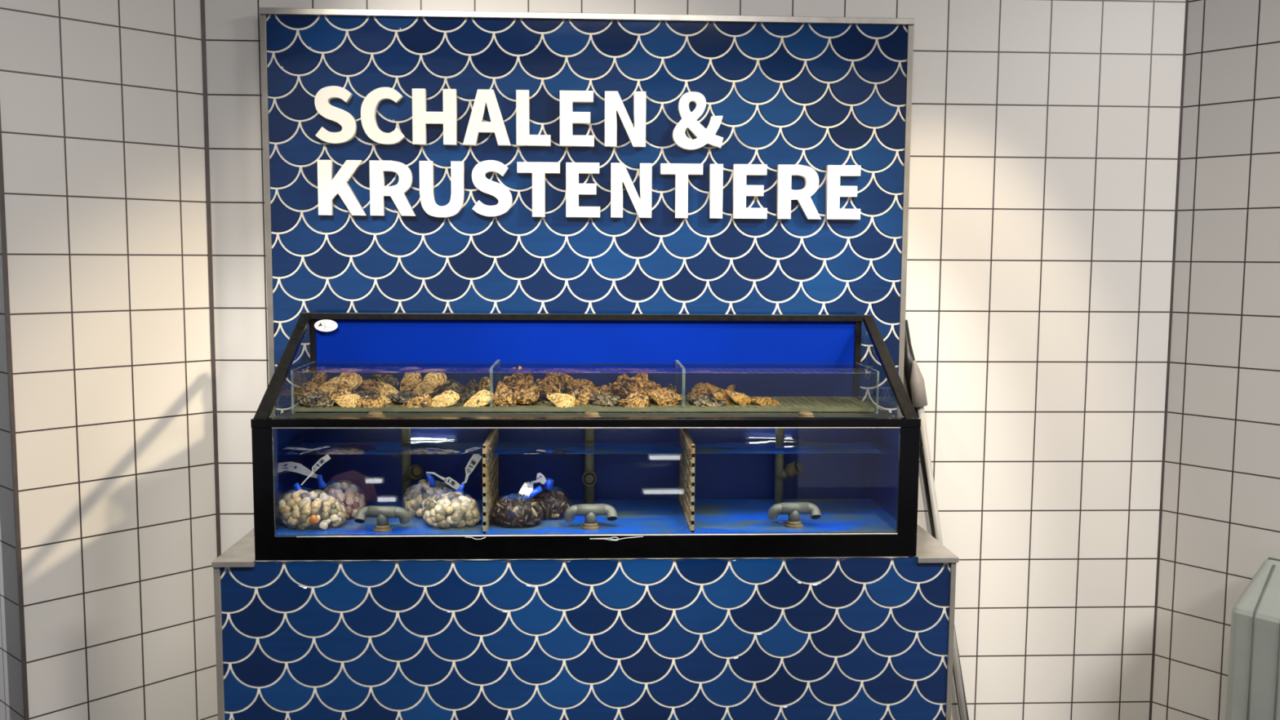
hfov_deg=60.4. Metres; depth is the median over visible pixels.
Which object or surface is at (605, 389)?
oyster
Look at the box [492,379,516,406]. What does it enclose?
oyster
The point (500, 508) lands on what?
mussel
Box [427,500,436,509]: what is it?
clam
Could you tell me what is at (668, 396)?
oyster
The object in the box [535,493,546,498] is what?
mussel
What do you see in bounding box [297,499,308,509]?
clam
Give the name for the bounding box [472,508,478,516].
clam
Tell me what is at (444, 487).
clam
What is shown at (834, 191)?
sign letter
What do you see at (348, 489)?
clam
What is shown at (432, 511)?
clam
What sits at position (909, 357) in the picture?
pole
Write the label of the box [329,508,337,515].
clam
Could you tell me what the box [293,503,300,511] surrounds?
clam
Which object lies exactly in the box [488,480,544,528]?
bag
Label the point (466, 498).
clam
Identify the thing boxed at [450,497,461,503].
clam
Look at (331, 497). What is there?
clam
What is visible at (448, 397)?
oyster
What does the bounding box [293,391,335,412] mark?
oyster
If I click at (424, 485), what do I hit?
clam
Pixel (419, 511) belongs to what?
clam
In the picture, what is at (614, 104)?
sign letter
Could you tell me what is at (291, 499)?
clam
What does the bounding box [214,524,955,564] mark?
countertop
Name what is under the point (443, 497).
clam
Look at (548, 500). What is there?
mussel
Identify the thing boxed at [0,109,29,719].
trim
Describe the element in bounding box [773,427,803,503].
standpipe
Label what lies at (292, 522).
clam
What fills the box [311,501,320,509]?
clam
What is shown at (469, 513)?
clam
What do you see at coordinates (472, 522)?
clam
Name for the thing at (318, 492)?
clam
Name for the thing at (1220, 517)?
wall
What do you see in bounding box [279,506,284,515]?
clam
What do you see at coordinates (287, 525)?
clam
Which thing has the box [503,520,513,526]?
mussel
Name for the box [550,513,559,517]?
mussel
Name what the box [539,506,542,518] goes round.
mussel
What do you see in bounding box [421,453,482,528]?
bag
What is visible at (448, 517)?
clam
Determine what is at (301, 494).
clam
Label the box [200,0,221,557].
trim
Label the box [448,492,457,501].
clam
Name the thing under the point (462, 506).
clam
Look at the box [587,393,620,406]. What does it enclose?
oyster
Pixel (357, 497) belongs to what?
clam
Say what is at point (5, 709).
wall
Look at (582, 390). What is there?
oyster
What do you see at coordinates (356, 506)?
clam
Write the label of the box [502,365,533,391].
oyster
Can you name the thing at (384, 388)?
oyster
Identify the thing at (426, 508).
clam
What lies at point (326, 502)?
clam
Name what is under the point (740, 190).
sign letter
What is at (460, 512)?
clam
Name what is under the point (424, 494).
clam
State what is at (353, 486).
clam
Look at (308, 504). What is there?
clam
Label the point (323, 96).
sign letter
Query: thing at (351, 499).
clam
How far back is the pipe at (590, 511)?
2.71 m
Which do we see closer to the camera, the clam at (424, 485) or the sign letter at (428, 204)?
the clam at (424, 485)
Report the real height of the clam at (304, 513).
0.023 m
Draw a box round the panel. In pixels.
[258,7,915,417]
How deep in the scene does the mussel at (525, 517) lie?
2.71 m
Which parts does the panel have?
trim, trim, trim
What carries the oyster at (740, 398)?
in the tank
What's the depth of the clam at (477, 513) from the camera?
2.73 m
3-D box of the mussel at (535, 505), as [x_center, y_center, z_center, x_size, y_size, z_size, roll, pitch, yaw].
[-0.258,0.371,2.750,0.020,0.029,0.012,3,6,28]
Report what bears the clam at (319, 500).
in the bag at (326, 457)
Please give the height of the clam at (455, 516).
0.026 m
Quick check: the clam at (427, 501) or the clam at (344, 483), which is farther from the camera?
the clam at (344, 483)
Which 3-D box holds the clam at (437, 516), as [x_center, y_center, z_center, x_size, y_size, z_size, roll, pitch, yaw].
[-0.491,0.385,2.697,0.024,0.023,0.021,3,6,24]
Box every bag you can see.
[275,454,346,530]
[277,461,376,519]
[401,471,460,519]
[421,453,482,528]
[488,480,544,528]
[533,472,572,519]
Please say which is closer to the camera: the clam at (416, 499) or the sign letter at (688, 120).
the clam at (416, 499)
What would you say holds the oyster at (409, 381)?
in the tank
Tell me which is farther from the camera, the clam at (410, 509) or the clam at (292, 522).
the clam at (410, 509)
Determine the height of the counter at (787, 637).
0.873 m
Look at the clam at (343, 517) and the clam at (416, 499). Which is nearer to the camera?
the clam at (343, 517)
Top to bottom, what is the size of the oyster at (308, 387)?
0.046 m
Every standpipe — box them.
[400,428,422,505]
[582,427,596,503]
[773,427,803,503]
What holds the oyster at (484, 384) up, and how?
in the tank
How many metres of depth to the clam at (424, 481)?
2.82 m
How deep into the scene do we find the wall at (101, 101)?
2.95 m
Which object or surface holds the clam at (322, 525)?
in the bag at (326, 457)
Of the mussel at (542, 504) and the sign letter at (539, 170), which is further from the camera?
the sign letter at (539, 170)
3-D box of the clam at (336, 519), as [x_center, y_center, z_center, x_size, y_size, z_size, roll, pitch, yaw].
[-0.749,0.387,2.698,0.022,0.020,0.017,-4,7,-37]
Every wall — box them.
[0,0,217,719]
[0,223,23,719]
[204,0,1185,719]
[1151,0,1279,719]
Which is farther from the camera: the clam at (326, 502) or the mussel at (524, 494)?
the mussel at (524, 494)
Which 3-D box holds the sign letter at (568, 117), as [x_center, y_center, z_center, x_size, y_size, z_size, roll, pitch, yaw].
[-0.176,-0.673,3.071,0.096,0.152,0.023,0,5,-3]
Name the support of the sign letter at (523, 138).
attached to the panel
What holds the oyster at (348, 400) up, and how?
in the tank
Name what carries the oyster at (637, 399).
in the tank
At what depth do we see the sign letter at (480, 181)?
3.07 m
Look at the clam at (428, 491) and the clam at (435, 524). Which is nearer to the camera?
the clam at (435, 524)
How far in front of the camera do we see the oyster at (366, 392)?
2.89 m
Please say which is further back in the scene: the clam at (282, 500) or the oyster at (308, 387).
the oyster at (308, 387)
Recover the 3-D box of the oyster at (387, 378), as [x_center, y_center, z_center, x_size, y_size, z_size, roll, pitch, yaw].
[-0.690,0.059,2.972,0.079,0.049,0.038,-1,5,-10]
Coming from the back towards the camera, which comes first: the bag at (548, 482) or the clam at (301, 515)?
the bag at (548, 482)
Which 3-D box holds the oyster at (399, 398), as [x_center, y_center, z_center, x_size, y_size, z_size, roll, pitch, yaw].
[-0.616,0.103,2.876,0.090,0.045,0.049,0,5,-7]
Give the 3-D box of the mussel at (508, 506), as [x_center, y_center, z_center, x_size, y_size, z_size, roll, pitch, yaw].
[-0.327,0.373,2.716,0.013,0.031,0.016,3,6,24]
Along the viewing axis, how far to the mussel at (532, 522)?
2.72 m
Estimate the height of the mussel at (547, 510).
0.027 m
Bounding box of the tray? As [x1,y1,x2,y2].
[293,395,875,411]
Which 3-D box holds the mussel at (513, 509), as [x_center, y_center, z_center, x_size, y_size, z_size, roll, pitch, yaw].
[-0.305,0.367,2.718,0.010,0.015,0.026,4,7,37]
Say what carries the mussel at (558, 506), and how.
in the bag at (548, 482)
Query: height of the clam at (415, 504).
0.020 m
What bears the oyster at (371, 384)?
in the tank
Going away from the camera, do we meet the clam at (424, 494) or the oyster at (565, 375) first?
the clam at (424, 494)
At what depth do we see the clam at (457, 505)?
2.70 m
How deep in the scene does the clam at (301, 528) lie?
2.68 m
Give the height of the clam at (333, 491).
0.021 m
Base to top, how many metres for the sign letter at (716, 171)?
0.152 m
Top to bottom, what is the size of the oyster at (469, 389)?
0.065 m
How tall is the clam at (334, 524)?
0.021 m
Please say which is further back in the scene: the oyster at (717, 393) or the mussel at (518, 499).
the oyster at (717, 393)
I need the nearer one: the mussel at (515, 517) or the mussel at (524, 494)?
the mussel at (515, 517)
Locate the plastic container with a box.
[1225,555,1279,719]
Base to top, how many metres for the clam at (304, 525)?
0.021 m
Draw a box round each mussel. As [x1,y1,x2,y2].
[495,500,506,506]
[495,504,502,516]
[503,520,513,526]
[504,504,510,513]
[505,515,510,522]
[511,516,516,525]
[512,506,519,512]
[514,501,522,509]
[515,496,523,506]
[515,521,523,527]
[520,493,525,502]
[520,508,524,519]
[523,513,528,524]
[525,521,535,525]
[531,506,537,517]
[533,502,540,514]
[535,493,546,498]
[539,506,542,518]
[541,502,546,511]
[544,498,553,503]
[545,506,549,516]
[549,502,555,511]
[550,495,555,502]
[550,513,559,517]
[551,508,561,513]
[555,502,559,513]
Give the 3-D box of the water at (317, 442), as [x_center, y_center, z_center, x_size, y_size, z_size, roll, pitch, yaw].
[-0.129,0.306,2.849,1.503,0.197,0.377,0,5,-3]
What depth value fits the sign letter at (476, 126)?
3.05 m
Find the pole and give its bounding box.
[903,320,968,719]
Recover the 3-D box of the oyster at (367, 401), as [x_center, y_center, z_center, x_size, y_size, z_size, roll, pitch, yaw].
[-0.703,0.113,2.840,0.094,0.040,0.044,1,5,6]
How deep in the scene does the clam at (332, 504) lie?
2.70 m
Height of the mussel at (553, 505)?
0.019 m
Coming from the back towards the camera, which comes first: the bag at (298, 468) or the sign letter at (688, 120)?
the sign letter at (688, 120)
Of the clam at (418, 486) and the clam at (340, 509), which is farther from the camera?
the clam at (418, 486)
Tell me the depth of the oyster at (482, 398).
2.85 m
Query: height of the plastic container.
0.796 m
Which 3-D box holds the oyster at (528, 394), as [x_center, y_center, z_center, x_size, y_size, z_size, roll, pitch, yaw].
[-0.297,0.087,2.885,0.070,0.062,0.052,2,6,16]
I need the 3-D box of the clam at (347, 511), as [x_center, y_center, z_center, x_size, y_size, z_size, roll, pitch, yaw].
[-0.740,0.379,2.790,0.024,0.026,0.020,-1,6,-14]
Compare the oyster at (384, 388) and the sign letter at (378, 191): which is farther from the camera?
the sign letter at (378, 191)
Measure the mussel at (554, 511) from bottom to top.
0.011 m
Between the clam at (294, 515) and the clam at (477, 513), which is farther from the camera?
the clam at (477, 513)
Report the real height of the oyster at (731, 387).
0.034 m
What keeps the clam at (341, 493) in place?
in the bag at (298, 468)
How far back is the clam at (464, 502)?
2.72 m
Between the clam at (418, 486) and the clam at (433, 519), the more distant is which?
the clam at (418, 486)
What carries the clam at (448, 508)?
in the bag at (475, 459)
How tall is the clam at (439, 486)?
0.021 m
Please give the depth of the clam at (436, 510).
2.69 m
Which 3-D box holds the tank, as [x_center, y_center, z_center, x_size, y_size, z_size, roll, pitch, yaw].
[-0.129,0.176,2.865,1.605,0.571,0.451,0,5,-3]
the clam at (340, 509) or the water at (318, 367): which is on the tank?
the water at (318, 367)
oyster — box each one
[293,381,318,395]
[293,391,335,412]
[311,372,327,387]
[318,372,362,395]
[328,383,351,405]
[333,394,360,407]
[351,388,380,397]
[354,395,385,407]
[359,379,379,393]
[369,373,399,388]
[378,380,398,404]
[386,390,418,404]
[398,393,432,407]
[399,373,422,391]
[411,373,446,395]
[428,390,459,407]
[430,391,439,399]
[440,378,463,397]
[460,379,478,403]
[462,389,493,406]
[478,376,489,391]
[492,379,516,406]
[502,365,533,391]
[514,381,539,404]
[533,395,551,404]
[534,373,565,396]
[546,392,575,407]
[562,373,573,394]
[564,377,600,404]
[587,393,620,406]
[595,385,616,395]
[608,373,655,402]
[617,391,648,413]
[645,383,679,406]
[685,382,711,398]
[688,394,725,406]
[705,383,733,404]
[724,389,754,405]
[726,384,735,390]
[750,396,780,405]
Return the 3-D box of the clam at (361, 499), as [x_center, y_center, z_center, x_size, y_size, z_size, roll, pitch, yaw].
[-0.719,0.365,2.819,0.021,0.025,0.025,-1,5,-11]
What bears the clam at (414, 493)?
in the bag at (448, 481)
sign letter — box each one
[314,85,357,144]
[317,160,367,215]
[360,87,405,145]
[368,160,416,216]
[412,88,457,145]
[419,160,464,217]
[462,88,511,146]
[471,160,512,217]
[515,89,551,146]
[516,161,559,217]
[560,90,594,146]
[565,162,599,217]
[604,90,645,147]
[610,162,652,217]
[660,163,702,218]
[672,91,723,150]
[708,164,723,218]
[732,164,767,218]
[776,164,821,219]
[825,164,860,219]
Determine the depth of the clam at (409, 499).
2.81 m
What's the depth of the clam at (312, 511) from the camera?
2.67 m
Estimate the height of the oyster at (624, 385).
0.096 m
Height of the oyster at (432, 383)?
0.081 m
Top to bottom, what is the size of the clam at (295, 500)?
0.020 m
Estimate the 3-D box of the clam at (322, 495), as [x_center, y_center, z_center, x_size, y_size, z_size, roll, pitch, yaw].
[-0.778,0.341,2.713,0.024,0.025,0.024,-3,6,-31]
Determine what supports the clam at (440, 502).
in the bag at (475, 459)
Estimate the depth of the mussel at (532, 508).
2.73 m
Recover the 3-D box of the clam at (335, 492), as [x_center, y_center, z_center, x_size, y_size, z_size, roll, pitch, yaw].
[-0.769,0.336,2.793,0.024,0.021,0.024,1,5,5]
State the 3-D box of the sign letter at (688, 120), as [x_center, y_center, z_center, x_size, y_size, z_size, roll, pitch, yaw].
[0.163,-0.670,3.087,0.142,0.159,0.023,0,5,-3]
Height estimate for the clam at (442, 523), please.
0.023 m
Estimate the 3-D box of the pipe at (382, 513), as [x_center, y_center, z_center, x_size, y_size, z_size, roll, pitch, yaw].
[-0.629,0.387,2.687,0.133,0.060,0.046,0,5,-3]
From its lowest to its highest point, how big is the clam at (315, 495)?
0.021 m
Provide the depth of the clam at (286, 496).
2.70 m
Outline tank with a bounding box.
[250,312,920,559]
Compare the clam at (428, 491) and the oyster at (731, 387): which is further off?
the oyster at (731, 387)
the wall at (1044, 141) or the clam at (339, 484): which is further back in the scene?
the wall at (1044, 141)
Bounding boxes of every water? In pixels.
[274,429,897,454]
[295,363,875,373]
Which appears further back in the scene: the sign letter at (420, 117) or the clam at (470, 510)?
the sign letter at (420, 117)
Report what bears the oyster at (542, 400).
in the tank
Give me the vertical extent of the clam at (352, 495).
0.023 m
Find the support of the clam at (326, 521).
in the bag at (326, 457)
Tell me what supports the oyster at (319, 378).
in the tank
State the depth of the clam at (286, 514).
2.67 m
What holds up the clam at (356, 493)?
in the bag at (298, 468)
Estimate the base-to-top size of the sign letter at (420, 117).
0.152 m
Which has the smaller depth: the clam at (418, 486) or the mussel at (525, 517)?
the mussel at (525, 517)
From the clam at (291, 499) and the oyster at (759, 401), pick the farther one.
the oyster at (759, 401)
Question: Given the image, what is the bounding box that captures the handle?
[910,360,967,719]
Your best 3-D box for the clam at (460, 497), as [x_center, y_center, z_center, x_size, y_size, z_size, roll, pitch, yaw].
[-0.442,0.346,2.734,0.021,0.020,0.021,-2,6,-21]
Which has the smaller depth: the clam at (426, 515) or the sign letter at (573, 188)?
the clam at (426, 515)
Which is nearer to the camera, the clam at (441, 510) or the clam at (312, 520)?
the clam at (312, 520)
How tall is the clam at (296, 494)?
0.018 m
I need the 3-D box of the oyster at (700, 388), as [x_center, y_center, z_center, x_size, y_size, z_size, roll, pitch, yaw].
[0.161,0.085,2.954,0.070,0.050,0.043,2,6,21]
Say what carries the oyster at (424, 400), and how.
in the tank
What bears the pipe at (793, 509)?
attached to the tank
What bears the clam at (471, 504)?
in the bag at (475, 459)
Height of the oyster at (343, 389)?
0.067 m
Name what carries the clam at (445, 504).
in the bag at (475, 459)
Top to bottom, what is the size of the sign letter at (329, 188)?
0.152 m
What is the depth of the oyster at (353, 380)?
2.90 m
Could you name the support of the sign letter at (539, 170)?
attached to the panel
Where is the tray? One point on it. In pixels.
(788, 403)
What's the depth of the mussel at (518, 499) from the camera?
2.73 m
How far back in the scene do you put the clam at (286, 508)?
2.68 m
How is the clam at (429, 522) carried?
in the bag at (475, 459)
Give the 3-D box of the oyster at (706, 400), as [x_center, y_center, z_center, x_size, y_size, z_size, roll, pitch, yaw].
[0.177,0.116,2.902,0.099,0.046,0.055,0,5,-6]
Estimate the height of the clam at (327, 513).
0.020 m
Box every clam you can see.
[278,498,286,506]
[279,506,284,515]
[282,511,291,519]
[283,493,292,502]
[283,505,290,512]
[286,497,295,509]
[286,524,297,529]
[288,515,298,525]
[290,509,300,519]
[292,491,300,497]
[293,496,302,504]
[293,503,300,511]
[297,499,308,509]
[297,523,305,530]
[298,514,307,522]
[299,492,309,499]
[301,502,311,511]
[301,508,311,516]
[301,521,309,527]
[302,496,311,504]
[308,491,318,499]
[308,515,319,524]
[310,507,319,515]
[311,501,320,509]
[313,489,323,497]
[314,497,322,504]
[319,493,328,502]
[319,521,328,529]
[320,511,329,519]
[322,500,331,506]
[322,506,330,512]
[322,518,331,524]
[328,488,334,495]
[328,496,336,503]
[329,502,336,509]
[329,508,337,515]
[329,514,338,522]
[331,520,341,527]
[332,482,342,490]
[333,488,342,495]
[335,492,345,502]
[336,504,342,511]
[339,511,345,520]
[341,482,348,489]
[344,488,353,493]
[344,505,353,514]
[345,493,354,498]
[345,497,354,506]
[348,484,356,493]
[350,509,357,517]
[351,501,359,508]
[353,496,359,502]
[354,490,359,497]
[359,497,364,506]
[404,501,410,511]
[405,494,411,501]
[408,498,416,504]
[408,506,416,513]
[409,502,418,510]
[410,491,419,499]
[414,483,422,490]
[414,493,423,504]
[415,507,422,516]
[417,479,427,488]
[421,492,429,499]
[422,483,429,490]
[423,499,431,506]
[424,504,431,511]
[424,510,431,518]
[426,487,435,495]
[426,517,433,525]
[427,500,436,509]
[429,508,435,516]
[430,515,437,522]
[432,521,439,527]
[434,493,442,501]
[434,504,441,512]
[434,513,444,521]
[435,508,445,515]
[436,484,444,489]
[436,488,444,493]
[436,498,444,506]
[437,519,447,528]
[440,481,448,488]
[441,494,448,499]
[441,502,449,510]
[443,486,450,493]
[444,498,451,505]
[444,506,453,513]
[446,515,453,524]
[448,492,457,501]
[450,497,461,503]
[450,502,461,510]
[450,512,461,521]
[453,508,463,517]
[455,519,466,528]
[457,495,465,502]
[461,499,470,508]
[461,505,467,514]
[464,507,472,516]
[465,497,471,502]
[466,511,473,519]
[466,519,474,525]
[470,502,474,510]
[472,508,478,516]
[473,511,479,519]
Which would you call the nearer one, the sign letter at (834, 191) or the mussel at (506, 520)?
the mussel at (506, 520)
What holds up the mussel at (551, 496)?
in the bag at (548, 482)
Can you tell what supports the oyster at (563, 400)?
in the tank
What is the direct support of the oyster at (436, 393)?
in the tank
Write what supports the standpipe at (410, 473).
attached to the tank
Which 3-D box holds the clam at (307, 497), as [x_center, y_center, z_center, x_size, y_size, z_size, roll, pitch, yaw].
[-0.815,0.345,2.689,0.022,0.021,0.020,1,5,3]
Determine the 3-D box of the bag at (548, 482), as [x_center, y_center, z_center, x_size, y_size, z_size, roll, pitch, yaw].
[-0.232,0.344,2.837,0.117,0.121,0.107,0,5,-3]
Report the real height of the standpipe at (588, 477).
0.245 m
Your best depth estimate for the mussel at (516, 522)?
2.72 m
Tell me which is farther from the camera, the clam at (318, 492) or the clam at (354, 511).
the clam at (354, 511)
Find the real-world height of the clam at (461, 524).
0.024 m
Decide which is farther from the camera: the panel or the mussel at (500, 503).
the panel
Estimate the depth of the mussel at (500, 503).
2.73 m
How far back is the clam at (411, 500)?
2.80 m
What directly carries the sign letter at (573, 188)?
attached to the panel
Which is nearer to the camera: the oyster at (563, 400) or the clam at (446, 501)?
the clam at (446, 501)
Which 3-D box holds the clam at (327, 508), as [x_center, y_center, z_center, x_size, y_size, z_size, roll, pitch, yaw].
[-0.768,0.367,2.695,0.020,0.019,0.020,-4,7,-40]
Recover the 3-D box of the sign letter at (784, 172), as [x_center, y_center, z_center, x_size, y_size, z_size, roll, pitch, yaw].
[0.452,-0.476,3.118,0.124,0.152,0.023,0,5,-3]
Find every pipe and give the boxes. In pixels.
[354,505,410,533]
[564,503,617,530]
[767,502,821,528]
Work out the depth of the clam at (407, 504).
2.81 m
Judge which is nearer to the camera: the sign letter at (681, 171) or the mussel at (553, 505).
the mussel at (553, 505)
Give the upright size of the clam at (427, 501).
0.026 m
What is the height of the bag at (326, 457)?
0.170 m
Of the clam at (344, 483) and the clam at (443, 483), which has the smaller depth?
the clam at (344, 483)
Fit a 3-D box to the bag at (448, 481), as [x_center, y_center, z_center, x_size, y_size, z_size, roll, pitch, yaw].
[-0.535,0.343,2.838,0.157,0.118,0.117,0,5,-3]
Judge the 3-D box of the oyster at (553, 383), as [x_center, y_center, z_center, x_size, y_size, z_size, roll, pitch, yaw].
[-0.236,0.062,2.924,0.087,0.074,0.068,3,6,24]
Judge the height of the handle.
1.305 m
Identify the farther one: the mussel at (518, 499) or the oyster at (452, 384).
the oyster at (452, 384)
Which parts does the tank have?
post, sloping arm, post, glass, panel, rail, panel, post, sloping arm, post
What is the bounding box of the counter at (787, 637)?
[211,524,958,719]
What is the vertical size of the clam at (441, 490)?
0.021 m
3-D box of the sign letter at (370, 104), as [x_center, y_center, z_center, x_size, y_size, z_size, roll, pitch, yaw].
[-0.711,-0.675,3.047,0.119,0.155,0.023,0,5,-3]
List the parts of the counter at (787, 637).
corner trim, corner trim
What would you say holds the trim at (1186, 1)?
attached to the wall at (1044, 141)
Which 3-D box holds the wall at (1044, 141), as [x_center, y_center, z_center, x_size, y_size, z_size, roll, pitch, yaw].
[0.175,-0.229,3.264,2.873,3.050,0.120,0,5,-3]
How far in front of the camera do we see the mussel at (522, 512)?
2.71 m
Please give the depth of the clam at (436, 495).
2.72 m
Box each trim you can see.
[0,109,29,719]
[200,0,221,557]
[1148,0,1188,719]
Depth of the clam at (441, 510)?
2.69 m
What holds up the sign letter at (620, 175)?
attached to the panel
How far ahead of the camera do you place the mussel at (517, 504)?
2.72 m

